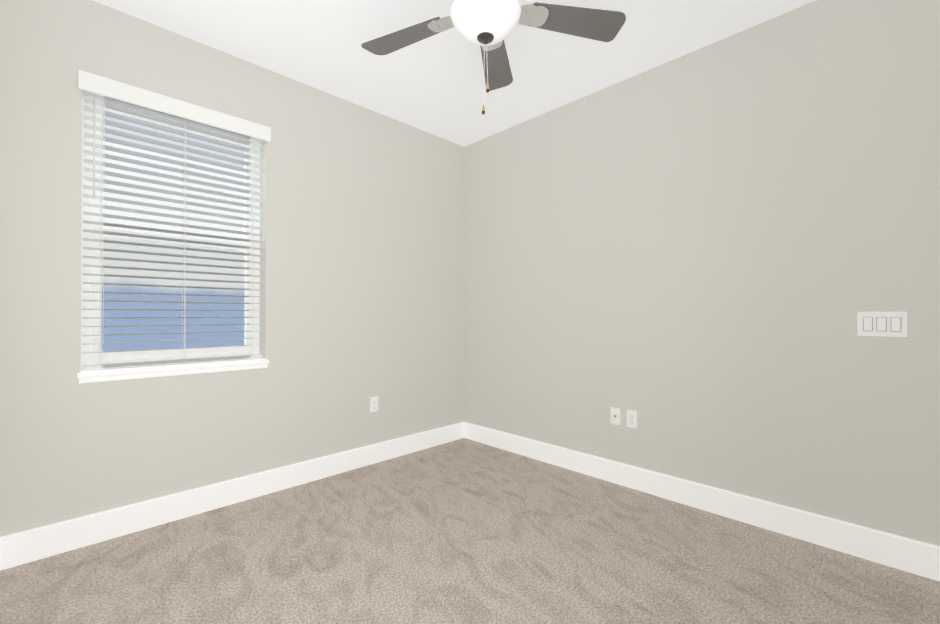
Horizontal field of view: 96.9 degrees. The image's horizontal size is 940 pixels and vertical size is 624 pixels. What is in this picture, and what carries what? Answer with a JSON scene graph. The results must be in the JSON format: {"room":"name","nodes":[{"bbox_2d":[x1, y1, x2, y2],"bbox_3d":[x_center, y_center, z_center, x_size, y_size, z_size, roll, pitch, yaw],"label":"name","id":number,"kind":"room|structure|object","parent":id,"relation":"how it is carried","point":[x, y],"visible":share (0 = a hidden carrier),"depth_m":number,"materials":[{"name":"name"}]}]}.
{"room":"empty bedroom","nodes":[
{"label":"empty bedroom","id":0,"kind":"room"},
{"bbox_2d":[0,0,463,536],"bbox_3d":[-1.172,-0.201,2.966,3.240,2.740,0.200,0,-1,-45],"label":"wall","id":1,"kind":"structure","parent":0,"point":[362,263],"depth_m":2.57,"materials":[{"name":"beige paint"}]},
{"bbox_2d":[81,96,259,368],"bbox_3d":[-1.728,-0.425,2.484,0.870,1.460,0.077,0,-1,-45],"label":"window","id":2,"kind":"structure","parent":1,"relation":"in","point":[123,357],"depth_m":2.40,"materials":[{"name":"white plastic"}]},
{"bbox_2d":[78,70,270,368],"bbox_3d":[-1.641,-0.450,2.396,0.902,1.481,0.112,0,-1,-45],"label":"window blinds","id":3,"kind":"object","parent":2,"relation":"attached to","point":[105,90],"visible":0.92,"depth_m":2.35,"materials":[{"name":"white plastic"}]},
{"bbox_2d":[77,358,268,383],"bbox_3d":[-1.656,0.328,2.405,0.894,0.058,0.143,0,-1,-45],"label":"window sill","id":4,"kind":"structure","parent":1,"relation":"attached to","point":[123,373],"depth_m":2.31,"materials":[{"name":"white wood"}]},
{"bbox_2d":[0,422,463,570],"bbox_3d":[-1.096,1.096,2.879,2.880,0.145,0.016,0,-1,-45],"label":"baseboard","id":5,"kind":"structure","parent":1,"relation":"attached to","point":[20,548],"depth_m":2.38,"materials":[{"name":"white wood"}]},
{"bbox_2d":[370,396,377,411],"bbox_3d":[-0.744,0.716,3.236,0.070,0.115,0.008,0,-1,-45],"label":"outlet","id":6,"kind":"object","parent":1,"relation":"attached to","point":[373,404],"visible":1,"depth_m":3.23,"materials":[{"name":"white plastic"}]},
{"bbox_2d":[93,0,815,145],"bbox_3d":[-0.002,-1.630,1.792,3.240,0.100,3.530,0,-1,-45],"label":"ceiling","id":7,"kind":"structure","parent":0,"point":[433,84],"depth_m":2.49,"materials":[{"name":"white paint"}]},
{"bbox_2d":[361,0,625,114],"bbox_3d":[0.044,-1.227,1.819,1.259,0.704,1.294,0,-1,-45],"label":"fan light","id":8,"kind":"object","parent":7,"relation":"hanging from","point":[488,27],"visible":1,"depth_m":1.92,"materials":[{"name":"white"}]},
{"bbox_2d":[0,438,939,623],"bbox_3d":[-0.002,1.210,1.770,3.240,0.100,3.530,0,-1,-45],"label":"floor","id":9,"kind":"structure","parent":0,"point":[463,531],"depth_m":1.92,"materials":[{"name":"carpet"}]},
{"bbox_2d":[464,0,939,545],"bbox_3d":[1.167,-0.202,2.796,0.150,2.740,3.330,0,-1,-45],"label":"wall","id":10,"kind":"structure","parent":0,"point":[698,260],"depth_m":2.34,"materials":[{"name":"beige paint"}]},
{"bbox_2d":[611,407,619,424],"bbox_3d":[0.992,0.713,2.848,0.016,0.115,0.070,0,-1,-45],"label":"outlet","id":11,"kind":"object","parent":10,"relation":"attached to","point":[615,416],"visible":1,"depth_m":2.85,"materials":[{"name":"white plastic"}]},
{"bbox_2d":[627,410,636,428],"bbox_3d":[1.076,0.713,2.769,0.008,0.115,0.070,0,-1,-45],"label":"outlet","id":12,"kind":"object","parent":10,"relation":"attached to","point":[631,419],"visible":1,"depth_m":2.77,"materials":[{"name":"white plastic"}]},
{"bbox_2d":[464,422,939,581],"bbox_3d":[1.055,1.095,2.781,0.016,0.145,3.180,0,-1,-45],"label":"baseboard","id":13,"kind":"structure","parent":10,"relation":"attached to","point":[916,557],"depth_m":2.30,"materials":[{"name":"white wood"}]},
{"bbox_2d":[857,312,907,336],"bbox_3d":[1.907,0.056,1.929,0.013,0.115,0.165,0,-1,-45],"label":"light switch","id":14,"kind":"object","parent":10,"relation":"attached to","point":[888,324],"visible":1,"depth_m":1.93,"materials":[{"name":"white plastic"}]},
{"label":"outside","id":15,"kind":"structure","parent":0,"visible":0},
{"bbox_2d":[100,115,244,350],"bbox_3d":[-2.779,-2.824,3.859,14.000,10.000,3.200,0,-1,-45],"label":"window pane","id":16,"kind":"structure","parent":15,"point":[155,257],"depth_m":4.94,"materials":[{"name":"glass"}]}
]}

